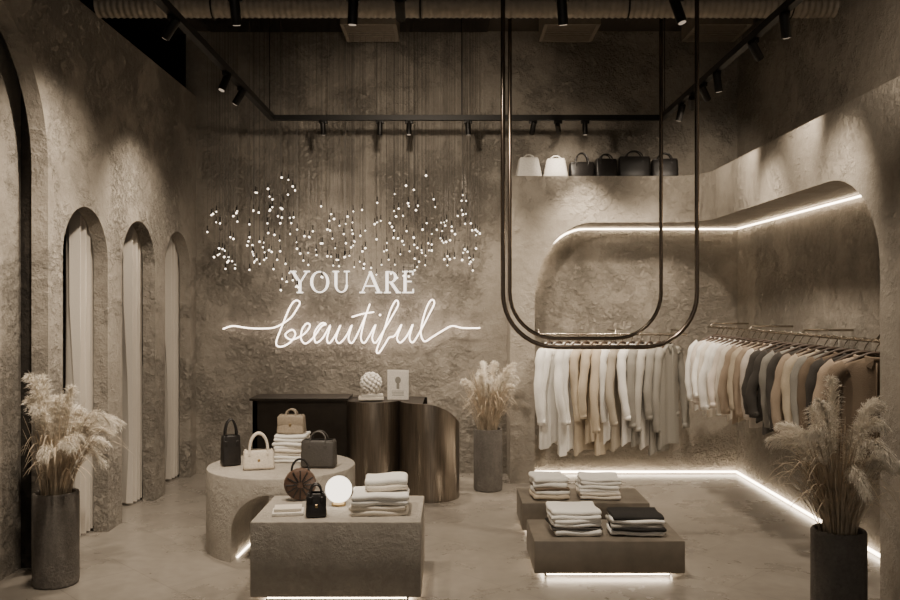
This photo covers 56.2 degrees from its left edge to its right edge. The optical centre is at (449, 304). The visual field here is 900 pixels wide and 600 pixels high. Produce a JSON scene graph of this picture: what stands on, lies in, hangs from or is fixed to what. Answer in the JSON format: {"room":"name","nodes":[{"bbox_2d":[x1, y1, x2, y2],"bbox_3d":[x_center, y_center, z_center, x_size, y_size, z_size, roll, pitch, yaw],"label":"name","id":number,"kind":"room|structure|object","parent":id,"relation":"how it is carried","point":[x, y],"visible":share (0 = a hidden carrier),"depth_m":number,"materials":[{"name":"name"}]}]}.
{"room":"clothing store","nodes":[
{"label":"clothing store","id":0,"kind":"room"},
{"bbox_2d":[21,89,142,567],"bbox_3d":[-3.007,-0.190,6.660,0.985,3.580,3.080,0,0,0],"label":"wall","id":1,"kind":"structure","parent":0,"point":[26,170],"depth_m":5.13,"materials":[{"name":"paint"}]},
{"bbox_2d":[65,210,93,535],"bbox_3d":[-2.581,0.430,5.633,0.131,2.300,0.786,0,0,0],"label":"curtain","id":2,"kind":"object","parent":1,"relation":"hanging from","point":[79,248],"visible":0.52,"depth_m":5.82,"materials":[{"name":"fabric"}]},
{"bbox_2d":[122,225,142,503],"bbox_3d":[-2.581,0.430,6.583,0.131,2.300,0.786,0,0,0],"label":"curtain","id":3,"kind":"object","parent":1,"relation":"hanging from","point":[132,367],"visible":0.77,"depth_m":6.72,"materials":[{"name":"fabric"}]},
{"bbox_2d":[165,236,178,478],"bbox_3d":[-2.581,0.430,7.513,0.131,2.300,0.786,0,0,0],"label":"curtain","id":4,"kind":"object","parent":1,"relation":"hanging from","point":[171,260],"visible":0.62,"depth_m":7.64,"materials":[{"name":"fabric"}]},
{"bbox_2d":[0,0,195,531],"bbox_3d":[-2.460,-0.190,3.400,0.100,3.580,9.200,0,0,0],"label":"wall","id":5,"kind":"structure","parent":0,"point":[112,133],"depth_m":5.94,"materials":[{"name":"paint"}]},
{"bbox_2d":[0,31,20,580],"bbox_3d":[-2.680,-0.190,4.060,0.140,3.580,2.120,0,0,0],"label":"arched doorway","id":6,"kind":"structure","parent":5,"relation":"in","point":[10,88],"depth_m":5.00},
{"bbox_2d":[79,0,185,87],"bbox_3d":[-2.965,-2.280,3.500,1.070,0.640,9.400,0,0,0],"label":"wall","id":7,"kind":"structure","parent":0,"point":[144,34],"depth_m":8.00,"materials":[{"name":"black paint"}]},
{"bbox_2d":[186,18,680,30],"bbox_3d":[-0.150,-2.650,3.500,6.700,0.100,9.400,0,0,0],"label":"ceiling","id":8,"kind":"structure","parent":0,"point":[518,24],"depth_m":7.80,"materials":[{"name":"metal"}]},
{"bbox_2d":[199,18,488,290],"bbox_3d":[-0.950,-1.363,7.665,2.600,2.474,0.530,0,0,0],"label":"chandelier","id":9,"kind":"object","parent":8,"relation":"hanging from","point":[254,25],"visible":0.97,"depth_m":7.65,"materials":[{"name":"metal"}]},
{"bbox_2d":[340,18,399,41],"bbox_3d":[-0.700,-2.500,7.440,0.480,0.200,0.480,0,0,0],"label":"ceiling vent","id":10,"kind":"object","parent":8,"relation":"attached to","point":[388,29],"depth_m":7.36,"materials":[{"name":"metal"}]},
{"bbox_2d":[93,0,839,20],"bbox_3d":[0.110,-2.265,5.700,4.980,0.670,0.190,0,0,0],"label":"ventilation duct","id":11,"kind":"object","parent":8,"relation":"attached to","point":[118,9],"visible":0.91,"depth_m":5.63,"materials":[{"name":"metal"}]},
{"bbox_2d":[152,0,803,120],"bbox_3d":[0.145,-2.089,4.361,3.374,1.022,5.722,0,0,0],"label":"track","id":12,"kind":"object","parent":8,"relation":"hanging from","point":[166,6],"visible":0.85,"depth_m":6.73,"materials":[{"name":"black metal"}]},
{"bbox_2d":[161,14,180,40],"bbox_3d":[-1.525,-1.516,4.604,0.128,0.129,0.069,0,0,41],"label":"track spotlight","id":13,"kind":"object","parent":12,"relation":"attached to","point":[174,22],"visible":1,"depth_m":4.58,"materials":[{"name":"black metal"}]},
{"bbox_2d":[218,70,231,91],"bbox_3d":[-1.522,-1.510,5.697,0.066,0.139,0.092,0,0,42],"label":"track spotlight","id":14,"kind":"object","parent":12,"relation":"attached to","point":[227,76],"visible":1,"depth_m":5.68,"materials":[{"name":"black metal"}]},
{"bbox_2d":[228,0,241,25],"bbox_3d":[-1.098,-1.510,4.305,0.070,0.156,0.110,0,0,0],"label":"track spotlight","id":15,"kind":"object","parent":12,"relation":"hanging from","point":[235,12],"visible":1,"depth_m":4.29,"materials":[{"name":"black metal"}]},
{"bbox_2d":[232,86,246,105],"bbox_3d":[-1.525,-1.513,6.104,0.116,0.134,0.071,0,0,37],"label":"track spotlight","id":16,"kind":"object","parent":12,"relation":"attached to","point":[242,91],"visible":1,"depth_m":6.08,"materials":[{"name":"black metal"}]},
{"bbox_2d":[346,0,359,25],"bbox_3d":[-0.496,-1.509,4.302,0.074,0.159,0.066,0,0,39],"label":"track spotlight","id":17,"kind":"object","parent":12,"relation":"hanging from","point":[352,20],"visible":1,"depth_m":4.29,"materials":[{"name":"black metal"}]},
{"bbox_2d":[393,0,406,21],"bbox_3d":[-0.255,-1.523,4.309,0.070,0.114,0.159,0,0,0],"label":"track spotlight","id":18,"kind":"object","parent":12,"relation":"attached to","point":[400,15],"visible":1,"depth_m":4.29,"materials":[{"name":"black metal"}]},
{"bbox_2d":[555,0,568,25],"bbox_3d":[0.572,-1.509,4.304,0.071,0.158,0.094,0,0,0],"label":"track spotlight","id":19,"kind":"object","parent":12,"relation":"hanging from","point":[562,14],"visible":1,"depth_m":4.29,"materials":[{"name":"black metal"}]},
{"bbox_2d":[669,0,686,24],"bbox_3d":[1.163,-1.509,4.299,0.094,0.159,0.052,0,0,23],"label":"track spotlight","id":20,"kind":"object","parent":12,"relation":"hanging from","point":[680,17],"visible":1,"depth_m":4.28,"materials":[{"name":"black metal"}]},
{"bbox_2d":[675,103,685,121],"bbox_3d":[1.809,-1.511,6.605,0.051,0.138,0.102,0,0,-16],"label":"track spotlight","id":21,"kind":"object","parent":12,"relation":"attached to","point":[681,106],"visible":1,"depth_m":6.59,"materials":[{"name":"black metal"}]},
{"bbox_2d":[688,93,694,109],"bbox_3d":[1.812,-1.524,6.307,0.051,0.112,0.139,0,0,17],"label":"track spotlight","id":22,"kind":"object","parent":12,"relation":"attached to","point":[691,99],"visible":0.96,"depth_m":6.27,"materials":[{"name":"black metal"}]},
{"bbox_2d":[699,82,710,101],"bbox_3d":[1.814,-1.517,6.005,0.063,0.126,0.131,0,0,37],"label":"track spotlight","id":23,"kind":"object","parent":12,"relation":"attached to","point":[703,90],"visible":0.98,"depth_m":5.98,"materials":[{"name":"black metal"}]},
{"bbox_2d":[712,70,722,92],"bbox_3d":[1.812,-1.511,5.704,0.058,0.139,0.097,0,0,30],"label":"track spotlight","id":24,"kind":"object","parent":12,"relation":"attached to","point":[717,81],"visible":1,"depth_m":5.68,"materials":[{"name":"black metal"}]},
{"bbox_2d":[747,37,763,61],"bbox_3d":[1.815,-1.517,5.005,0.066,0.126,0.131,0,0,42],"label":"track spotlight","id":25,"kind":"object","parent":12,"relation":"attached to","point":[752,44],"visible":1,"depth_m":4.98,"materials":[{"name":"black metal"}]},
{"bbox_2d":[779,11,790,38],"bbox_3d":[1.812,-1.511,4.554,0.058,0.138,0.100,0,0,29],"label":"track spotlight","id":26,"kind":"object","parent":12,"relation":"attached to","point":[784,19],"visible":1,"depth_m":4.53,"materials":[{"name":"black metal"}]},
{"bbox_2d":[539,18,600,41],"bbox_3d":[1.050,-2.500,7.440,0.480,0.200,0.480,0,0,0],"label":"ceiling vent","id":27,"kind":"object","parent":8,"relation":"attached to","point":[577,29],"depth_m":7.36,"materials":[{"name":"metal"}]},
{"bbox_2d":[508,18,662,339],"bbox_3d":[0.973,-1.173,6.050,1.176,2.854,0.090,0,0,0],"label":"rail","id":28,"kind":"object","parent":8,"relation":"hanging from","point":[512,307],"visible":1,"depth_m":6.04,"materials":[{"name":"black metal"}]},
{"bbox_2d":[501,0,698,348],"bbox_3d":[0.926,-1.163,5.200,1.288,2.874,0.090,0,0,0],"label":"rail","id":29,"kind":"object","parent":8,"relation":"hanging from","point":[696,296],"visible":1,"depth_m":5.19,"materials":[{"name":"black metal"}]},
{"bbox_2d":[681,18,752,41],"bbox_3d":[2.350,-2.500,7.440,0.480,0.200,0.480,0,0,0],"label":"ceiling vent","id":30,"kind":"object","parent":8,"relation":"attached to","point":[713,29],"depth_m":7.36,"materials":[{"name":"metal"}]},
{"bbox_2d":[0,473,879,599],"bbox_3d":[-0.150,1.650,3.500,6.700,0.100,9.400,0,0,0],"label":"floor","id":31,"kind":"structure","parent":0,"point":[741,540],"depth_m":5.42,"materials":[{"name":"concrete"}]},
{"bbox_2d":[14,371,132,589],"bbox_3d":[-2.161,0.980,4.877,0.743,1.240,0.636,0,0,44],"label":"potted plant","id":32,"kind":"object","parent":31,"relation":"on","point":[56,506],"visible":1,"depth_m":4.75,"materials":[{"name":"plant"}]},
{"bbox_2d":[206,452,354,562],"bbox_3d":[-1.130,1.335,5.660,0.980,0.530,0.980,0,0,0],"label":"display table","id":33,"kind":"object","parent":31,"relation":"on","point":[235,495],"visible":0.6,"depth_m":5.32,"materials":[{"name":"paint"}]},
{"bbox_2d":[220,418,240,465],"bbox_3d":[-1.464,0.912,5.620,0.125,0.309,0.097,0,0,-29],"label":"handbag","id":34,"kind":"object","parent":33,"relation":"on","point":[230,454],"visible":1,"depth_m":5.59,"materials":[{"name":"black leather"}]},
{"bbox_2d":[243,432,274,469],"bbox_3d":[-1.250,0.948,5.500,0.201,0.238,0.114,0,0,-14],"label":"handbag","id":35,"kind":"object","parent":33,"relation":"on","point":[261,458],"visible":1,"depth_m":5.46,"materials":[{"name":"beige leather"}]},
{"bbox_2d":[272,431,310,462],"bbox_3d":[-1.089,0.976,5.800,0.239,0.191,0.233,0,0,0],"label":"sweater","id":36,"kind":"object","parent":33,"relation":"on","point":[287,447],"visible":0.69,"depth_m":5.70,"materials":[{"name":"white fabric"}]},
{"bbox_2d":[277,408,306,433],"bbox_3d":[-1.090,0.797,5.800,0.191,0.170,0.104,0,0,6],"label":"handbag","id":37,"kind":"object","parent":36,"relation":"on","point":[287,423],"visible":1,"depth_m":5.76,"materials":[{"name":"beige leather"}]},
{"bbox_2d":[301,430,336,467],"bbox_3d":[-0.865,0.947,5.560,0.227,0.239,0.128,0,0,6],"label":"handbag","id":38,"kind":"object","parent":33,"relation":"on","point":[319,453],"visible":0.99,"depth_m":5.51,"materials":[{"name":"grey leather"}]},
{"bbox_2d":[250,496,424,599],"bbox_3d":[-0.613,1.380,4.815,0.915,0.440,0.630,0,0,0],"label":"display table","id":39,"kind":"object","parent":31,"relation":"on","point":[338,555],"visible":0.98,"depth_m":4.50,"materials":[{"name":"paint"}]},
{"bbox_2d":[272,504,303,516],"bbox_3d":[-0.900,1.141,4.680,0.170,0.039,0.130,0,0,-9],"label":"folded clothes","id":40,"kind":"object","parent":39,"relation":"on","point":[284,510],"visible":1,"depth_m":4.63,"materials":[{"name":"white fabric"}]},
{"bbox_2d":[284,458,315,499],"bbox_3d":[-0.890,1.032,5.001,0.190,0.249,0.083,0,0,-11],"label":"bag","id":41,"kind":"object","parent":39,"relation":"on","point":[298,481],"visible":0.95,"depth_m":4.97,"materials":[{"name":"brown leather"}]},
{"bbox_2d":[305,482,326,517],"bbox_3d":[-0.735,1.067,4.620,0.114,0.180,0.097,0,0,-11],"label":"handbag","id":42,"kind":"object","parent":39,"relation":"on","point":[315,500],"visible":1,"depth_m":4.58,"materials":[{"name":"black leather"}]},
{"bbox_2d":[325,476,351,506],"bbox_3d":[-0.645,1.075,4.880,0.154,0.169,0.154,0,0,0],"label":"table lamp","id":43,"kind":"object","parent":39,"relation":"on","point":[338,489],"visible":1,"depth_m":4.83,"materials":[{"name":"white glass"}]},
{"bbox_2d":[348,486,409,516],"bbox_3d":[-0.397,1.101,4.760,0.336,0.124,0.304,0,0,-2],"label":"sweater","id":44,"kind":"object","parent":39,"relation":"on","point":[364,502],"visible":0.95,"depth_m":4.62,"materials":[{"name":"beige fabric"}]},
{"bbox_2d":[365,472,407,491],"bbox_3d":[-0.362,1.006,4.804,0.252,0.081,0.207,0,0,-7],"label":"sweater","id":45,"kind":"object","parent":44,"relation":"on","point":[389,481],"visible":1,"depth_m":4.72,"materials":[{"name":"beige fabric"}]},
{"bbox_2d":[249,394,459,502],"bbox_3d":[-0.805,1.194,7.130,1.770,0.812,0.679,0,0,0],"label":"reception desk","id":46,"kind":"object","parent":31,"relation":"on","point":[415,437],"visible":0.77,"depth_m":6.92,"materials":[{"name":"brown metal"}]},
{"bbox_2d":[358,393,383,399],"bbox_3d":[-0.670,0.778,7.140,0.210,0.044,0.150,0,0,-6],"label":"stacked books","id":47,"kind":"object","parent":46,"relation":"on","point":[378,396],"visible":0.99,"depth_m":7.07,"materials":[{"name":"beige paper"}]},
{"bbox_2d":[360,372,381,394],"bbox_3d":[-0.671,0.661,7.140,0.187,0.192,0.188,0,0,21],"label":"sculpture","id":48,"kind":"object","parent":47,"relation":"on","point":[370,382],"visible":1,"depth_m":7.08,"materials":[{"name":"white ceramic"}]},
{"bbox_2d":[387,370,408,399],"bbox_3d":[-0.438,0.675,7.157,0.180,0.250,0.085,0,0,3],"label":"framed card","id":49,"kind":"object","parent":46,"relation":"on","point":[397,380],"visible":1,"depth_m":7.12,"materials":[{"name":"white paper"}]},
{"bbox_2d":[455,360,519,491],"bbox_3d":[0.368,1.034,7.320,0.587,1.132,0.566,0,0,19],"label":"vase","id":50,"kind":"object","parent":31,"relation":"on","point":[487,433],"visible":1,"depth_m":7.21,"materials":[{"name":"concrete"}]},
{"bbox_2d":[517,488,649,529],"bbox_3d":[0.944,1.486,6.080,0.887,0.227,0.480,0,0,0],"label":"display platform","id":51,"kind":"object","parent":31,"relation":"on","point":[528,507],"visible":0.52,"depth_m":5.88,"materials":[{"name":"brown concrete"}]},
{"bbox_2d":[527,519,684,575],"bbox_3d":[0.930,1.486,5.150,0.880,0.227,0.500,0,0,0],"label":"display platform","id":52,"kind":"object","parent":31,"relation":"on","point":[605,554],"visible":0.91,"depth_m":4.90,"materials":[{"name":"brown concrete"}]},
{"bbox_2d":[507,76,899,599],"bbox_3d":[1.635,0.222,3.400,2.190,2.757,9.200,0,0,0],"label":"surround","id":53,"kind":"object","parent":31,"relation":"on","point":[853,148],"visible":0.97,"depth_m":6.20,"materials":[{"name":"paint"}]},
{"bbox_2d":[515,154,541,175],"bbox_3d":[0.720,-1.270,7.720,0.234,0.219,0.136,0,0,-6],"label":"handbag","id":54,"kind":"object","parent":53,"relation":"on","point":[526,166],"visible":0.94,"depth_m":7.67,"materials":[{"name":"white leather"}]},
{"bbox_2d":[543,155,567,175],"bbox_3d":[0.970,-1.265,7.720,0.224,0.209,0.136,0,0,9],"label":"handbag","id":55,"kind":"object","parent":53,"relation":"on","point":[553,166],"visible":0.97,"depth_m":7.67,"materials":[{"name":"white leather"}]},
{"bbox_2d":[569,152,594,175],"bbox_3d":[1.210,-1.280,7.740,0.226,0.240,0.136,0,0,0],"label":"handbag","id":56,"kind":"object","parent":53,"relation":"on","point":[576,168],"visible":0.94,"depth_m":7.69,"materials":[{"name":"black leather"}]},
{"bbox_2d":[594,153,617,175],"bbox_3d":[1.430,-1.274,7.740,0.202,0.229,0.138,0,0,-6],"label":"handbag","id":57,"kind":"object","parent":53,"relation":"on","point":[603,167],"visible":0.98,"depth_m":7.69,"materials":[{"name":"black leather"}]},
{"bbox_2d":[617,150,649,175],"bbox_3d":[1.690,-1.289,7.740,0.290,0.259,0.148,0,0,0],"label":"handbag","id":58,"kind":"object","parent":53,"relation":"on","point":[627,165],"visible":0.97,"depth_m":7.68,"materials":[{"name":"black leather"}]},
{"bbox_2d":[650,152,677,175],"bbox_3d":[1.970,-1.280,7.740,0.240,0.239,0.148,0,0,6],"label":"handbag","id":59,"kind":"object","parent":53,"relation":"on","point":[670,165],"visible":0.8,"depth_m":7.68,"materials":[{"name":"black leather"}]},
{"bbox_2d":[758,374,899,599],"bbox_3d":[1.825,0.963,4.048,0.733,1.274,0.796,0,0,40],"label":"potted plant","id":60,"kind":"object","parent":31,"relation":"on","point":[838,547],"visible":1,"depth_m":3.95,"materials":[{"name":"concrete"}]},
{"bbox_2d":[186,31,736,472],"bbox_3d":[0.210,-0.500,8.075,5.440,4.200,0.150,0,0,0],"label":"wall","id":61,"kind":"structure","parent":0,"point":[589,281],"depth_m":8.00,"materials":[{"name":"paint"}]},
{"bbox_2d":[223,271,479,353],"bbox_3d":[-0.930,0.068,7.965,2.427,0.783,0.071,0,0,0],"label":"wall sign","id":62,"kind":"object","parent":61,"relation":"attached to","point":[375,285],"visible":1,"depth_m":7.94,"materials":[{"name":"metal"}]},
{"bbox_2d":[535,329,686,335],"bbox_3d":[1.455,0.252,7.795,1.370,0.049,0.410,0,0,0],"label":"rail","id":63,"kind":"object","parent":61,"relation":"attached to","point":[615,331],"visible":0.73,"depth_m":7.59,"materials":[{"name":"metal"}]},
{"bbox_2d":[534,334,557,449],"bbox_3d":[0.897,0.772,7.583,0.123,1.044,0.521,0,0,31],"label":"shirt","id":64,"kind":"object","parent":63,"relation":"hanging from","point":[540,354],"visible":0.45,"depth_m":7.40,"materials":[{"name":"white fabric"}]},
{"bbox_2d":[539,334,562,446],"bbox_3d":[0.972,0.757,7.583,0.531,1.012,0.124,0,0,-44],"label":"shirt","id":65,"kind":"object","parent":63,"relation":"hanging from","point":[548,372],"visible":0.43,"depth_m":7.48,"materials":[{"name":"white fabric"}]},
{"bbox_2d":[554,333,573,456],"bbox_3d":[1.056,0.800,7.575,0.139,1.100,0.529,0,0,26],"label":"shirt","id":66,"kind":"object","parent":63,"relation":"hanging from","point":[559,355],"visible":0.51,"depth_m":7.40,"materials":[{"name":"white fabric"}]},
{"bbox_2d":[563,333,580,451],"bbox_3d":[1.155,0.780,7.596,0.126,1.059,0.529,0,0,44],"label":"shirt","id":67,"kind":"object","parent":63,"relation":"hanging from","point":[566,380],"visible":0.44,"depth_m":7.46,"materials":[{"name":"white fabric"}]},
{"bbox_2d":[569,333,593,455],"bbox_3d":[1.246,0.797,7.584,0.155,1.094,0.486,0,0,44],"label":"shirt","id":68,"kind":"object","parent":63,"relation":"hanging from","point":[575,356],"visible":0.46,"depth_m":7.46,"materials":[{"name":"beige fabric"}]},
{"bbox_2d":[578,333,598,443],"bbox_3d":[1.319,0.747,7.603,0.127,0.993,0.569,0,0,38],"label":"shirt","id":69,"kind":"object","parent":63,"relation":"hanging from","point":[585,365],"visible":0.47,"depth_m":7.42,"materials":[{"name":"beige fabric"}]},
{"bbox_2d":[589,333,610,455],"bbox_3d":[1.391,0.801,7.582,0.153,1.100,0.524,0,0,42],"label":"shirt","id":70,"kind":"object","parent":63,"relation":"hanging from","point":[597,426],"visible":0.47,"depth_m":7.40,"materials":[{"name":"beige fabric"}]},
{"bbox_2d":[598,333,616,444],"bbox_3d":[1.483,0.745,7.594,0.127,0.989,0.486,0,0,43],"label":"shirt","id":71,"kind":"object","parent":63,"relation":"hanging from","point":[603,412],"visible":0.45,"depth_m":7.43,"materials":[{"name":"white fabric"}]},
{"bbox_2d":[605,334,630,451],"bbox_3d":[1.568,0.777,7.577,0.153,1.054,0.568,0,0,44],"label":"shirt","id":72,"kind":"object","parent":63,"relation":"hanging from","point":[612,400],"visible":0.49,"depth_m":7.44,"materials":[{"name":"beige fabric"}]},
{"bbox_2d":[616,337,635,446],"bbox_3d":[1.671,0.755,7.597,0.163,1.008,0.538,0,0,41],"label":"shirt","id":73,"kind":"object","parent":63,"relation":"hanging from","point":[622,355],"visible":0.4,"depth_m":7.42,"materials":[{"name":"white fabric"}]},
{"bbox_2d":[626,333,644,446],"bbox_3d":[1.721,0.759,7.593,0.127,1.018,0.499,0,0,39],"label":"shirt","id":74,"kind":"object","parent":63,"relation":"hanging from","point":[632,354],"visible":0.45,"depth_m":7.41,"materials":[{"name":"grey fabric"}]},
{"bbox_2d":[633,333,653,449],"bbox_3d":[1.809,0.771,7.593,0.129,1.041,0.523,0,0,41],"label":"shirt","id":75,"kind":"object","parent":63,"relation":"hanging from","point":[642,425],"visible":0.43,"depth_m":7.42,"materials":[{"name":"grey fabric"}]},
{"bbox_2d":[643,333,678,455],"bbox_3d":[1.880,0.797,7.589,0.510,1.093,0.150,0,0,-41],"label":"shirt","id":76,"kind":"object","parent":63,"relation":"hanging from","point":[650,354],"visible":0.41,"depth_m":7.42,"materials":[{"name":"grey fabric"}]},
{"bbox_2d":[652,333,689,449],"bbox_3d":[1.977,0.769,7.604,0.558,1.038,0.130,0,0,-41],"label":"shirt","id":77,"kind":"object","parent":63,"relation":"hanging from","point":[669,366],"visible":0.89,"depth_m":7.54,"materials":[{"name":"grey fabric"}]},
{"bbox_2d":[737,0,899,552],"bbox_3d":[2.830,-0.500,3.400,0.200,4.200,9.200,0,0,0],"label":"wall","id":78,"kind":"structure","parent":0,"point":[819,268],"depth_m":6.39,"materials":[{"name":"paint"}]},
{"bbox_2d":[555,195,861,241],"bbox_3d":[1.740,-0.433,6.213,1.953,0.588,3.545,0,0,0],"label":"led strip light","id":79,"kind":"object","parent":78,"relation":"attached to","point":[858,196],"depth_m":7.98,"materials":[{"name":"white plastic"}]},
{"bbox_2d":[551,471,879,556],"bbox_3d":[1.759,1.580,6.228,1.918,0.016,3.515,0,0,0],"label":"led strip light","id":80,"kind":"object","parent":78,"relation":"attached to","point":[737,472],"depth_m":7.97,"materials":[{"name":"white plastic"}]},
{"bbox_2d":[707,323,879,342],"bbox_3d":[2.550,0.186,6.110,0.360,0.049,3.280,0,0,0],"label":"rail","id":81,"kind":"object","parent":78,"relation":"attached to","point":[877,340],"visible":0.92,"depth_m":5.69,"materials":[{"name":"metal"}]},
{"bbox_2d":[685,326,719,410],"bbox_3d":[2.383,0.567,7.493,0.569,0.762,0.126,0,0,10],"label":"jacket","id":82,"kind":"object","parent":81,"relation":"hanging from","point":[688,386],"visible":0.24,"depth_m":7.51,"materials":[{"name":"white fabric"}]},
{"bbox_2d":[690,326,723,409],"bbox_3d":[2.398,0.558,7.365,0.573,0.746,0.127,0,0,10],"label":"jacket","id":83,"kind":"object","parent":81,"relation":"hanging from","point":[693,354],"visible":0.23,"depth_m":7.39,"materials":[{"name":"fabric"}]},
{"bbox_2d":[691,327,728,415],"bbox_3d":[2.375,0.576,7.239,0.582,0.781,0.133,0,0,19],"label":"jacket","id":84,"kind":"object","parent":81,"relation":"hanging from","point":[696,361],"visible":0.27,"depth_m":7.29,"materials":[{"name":"white fabric"}]},
{"bbox_2d":[697,327,733,417],"bbox_3d":[2.384,0.576,7.112,0.568,0.781,0.130,0,0,26],"label":"jacket","id":85,"kind":"object","parent":81,"relation":"hanging from","point":[711,412],"visible":0.18,"depth_m":7.16,"materials":[{"name":"beige fabric"}]},
{"bbox_2d":[698,327,738,409],"bbox_3d":[2.353,0.531,6.986,0.567,0.691,0.129,0,0,16],"label":"jacket","id":86,"kind":"object","parent":81,"relation":"hanging from","point":[702,381],"visible":0.23,"depth_m":7.03,"materials":[{"name":"white fabric"}]},
{"bbox_2d":[707,328,744,414],"bbox_3d":[2.392,0.552,6.854,0.578,0.733,0.120,0,0,27],"label":"jacket","id":87,"kind":"object","parent":81,"relation":"hanging from","point":[713,351],"visible":0.18,"depth_m":6.91,"materials":[{"name":"white fabric"}]},
{"bbox_2d":[707,328,749,415],"bbox_3d":[2.374,0.547,6.734,0.617,0.722,0.146,0,0,9],"label":"jacket","id":88,"kind":"object","parent":81,"relation":"hanging from","point":[711,379],"visible":0.25,"depth_m":6.75,"materials":[{"name":"fabric"}]},
{"bbox_2d":[715,329,756,421],"bbox_3d":[2.377,0.554,6.602,0.576,0.738,0.126,0,0,11],"label":"jacket","id":89,"kind":"object","parent":81,"relation":"hanging from","point":[723,352],"visible":0.22,"depth_m":6.63,"materials":[{"name":"beige fabric"}]},
{"bbox_2d":[718,329,761,424],"bbox_3d":[2.361,0.558,6.487,0.573,0.745,0.127,0,0,27],"label":"jacket","id":90,"kind":"object","parent":81,"relation":"hanging from","point":[722,385],"visible":0.24,"depth_m":6.55,"materials":[{"name":"beige fabric"}]},
{"bbox_2d":[727,330,767,422],"bbox_3d":[2.367,0.541,6.349,0.538,0.712,0.125,0,0,10],"label":"jacket","id":91,"kind":"object","parent":81,"relation":"hanging from","point":[735,353],"visible":0.23,"depth_m":6.36,"materials":[{"name":"beige fabric"}]},
{"bbox_2d":[732,330,774,416],"bbox_3d":[2.371,0.524,6.226,0.537,0.678,0.115,0,0,23],"label":"jacket","id":92,"kind":"object","parent":81,"relation":"hanging from","point":[736,376],"visible":0.24,"depth_m":6.29,"materials":[{"name":"beige fabric"}]},
{"bbox_2d":[739,331,782,427],"bbox_3d":[2.380,0.549,6.093,0.541,0.726,0.127,0,0,18],"label":"jacket","id":93,"kind":"object","parent":81,"relation":"hanging from","point":[743,365],"visible":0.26,"depth_m":6.14,"materials":[{"name":"fabric"}]},
{"bbox_2d":[741,331,788,423],"bbox_3d":[2.373,0.519,5.966,0.587,0.668,0.131,0,0,24],"label":"jacket","id":94,"kind":"object","parent":81,"relation":"hanging from","point":[750,366],"visible":0.22,"depth_m":6.03,"materials":[{"name":"grey fabric"}]},
{"bbox_2d":[746,332,795,434],"bbox_3d":[2.353,0.548,5.849,0.565,0.726,0.122,0,0,22],"label":"jacket","id":95,"kind":"object","parent":81,"relation":"hanging from","point":[753,383],"visible":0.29,"depth_m":5.91,"materials":[{"name":"grey fabric"}]},
{"bbox_2d":[759,332,803,428],"bbox_3d":[2.373,0.523,5.710,0.528,0.676,0.125,0,0,24],"label":"jacket","id":96,"kind":"object","parent":81,"relation":"hanging from","point":[766,359],"visible":0.23,"depth_m":5.77,"materials":[{"name":"grey fabric"}]},
{"bbox_2d":[766,333,811,430],"bbox_3d":[2.371,0.518,5.589,0.520,0.665,0.139,0,0,11],"label":"jacket","id":97,"kind":"object","parent":81,"relation":"hanging from","point":[770,371],"visible":0.23,"depth_m":5.61,"materials":[{"name":"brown fabric"}]},
{"bbox_2d":[770,334,820,433],"bbox_3d":[2.362,0.528,5.465,0.544,0.686,0.117,0,0,8],"label":"jacket","id":98,"kind":"object","parent":81,"relation":"hanging from","point":[776,395],"visible":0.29,"depth_m":5.46,"materials":[{"name":"beige fabric"}]},
{"bbox_2d":[781,334,829,430],"bbox_3d":[2.373,0.531,5.329,0.527,0.692,0.125,0,0,15],"label":"jacket","id":99,"kind":"object","parent":81,"relation":"hanging from","point":[788,365],"visible":0.23,"depth_m":5.35,"materials":[{"name":"beige fabric"}]},
{"bbox_2d":[790,335,838,426],"bbox_3d":[2.378,0.562,5.207,0.530,0.753,0.143,0,0,4],"label":"jacket","id":100,"kind":"object","parent":81,"relation":"hanging from","point":[799,362],"visible":0.12,"depth_m":5.21,"materials":[{"name":"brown fabric"}]},
{"bbox_2d":[797,336,848,443],"bbox_3d":[2.383,0.532,5.078,0.541,0.694,0.116,0,0,19],"label":"jacket","id":101,"kind":"object","parent":81,"relation":"hanging from","point":[804,370],"visible":0.24,"depth_m":5.12,"materials":[{"name":"brown fabric"}]},
{"bbox_2d":[805,337,858,453],"bbox_3d":[2.386,0.562,4.945,0.554,0.754,0.131,0,0,22],"label":"jacket","id":102,"kind":"object","parent":81,"relation":"hanging from","point":[811,379],"visible":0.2,"depth_m":5.00,"materials":[{"name":"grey fabric"}]},
{"bbox_2d":[811,337,871,461],"bbox_3d":[2.385,0.564,4.817,0.593,0.756,0.124,0,0,19],"label":"jacket","id":103,"kind":"object","parent":81,"relation":"hanging from","point":[823,371],"visible":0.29,"depth_m":4.86,"materials":[{"name":"beige fabric"}]},
{"bbox_2d":[821,338,879,459],"bbox_3d":[2.383,0.536,4.688,0.598,0.702,0.139,0,0,18],"label":"jacket","id":104,"kind":"object","parent":81,"relation":"hanging from","point":[859,377],"visible":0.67,"depth_m":4.71,"materials":[{"name":"brown fabric"}]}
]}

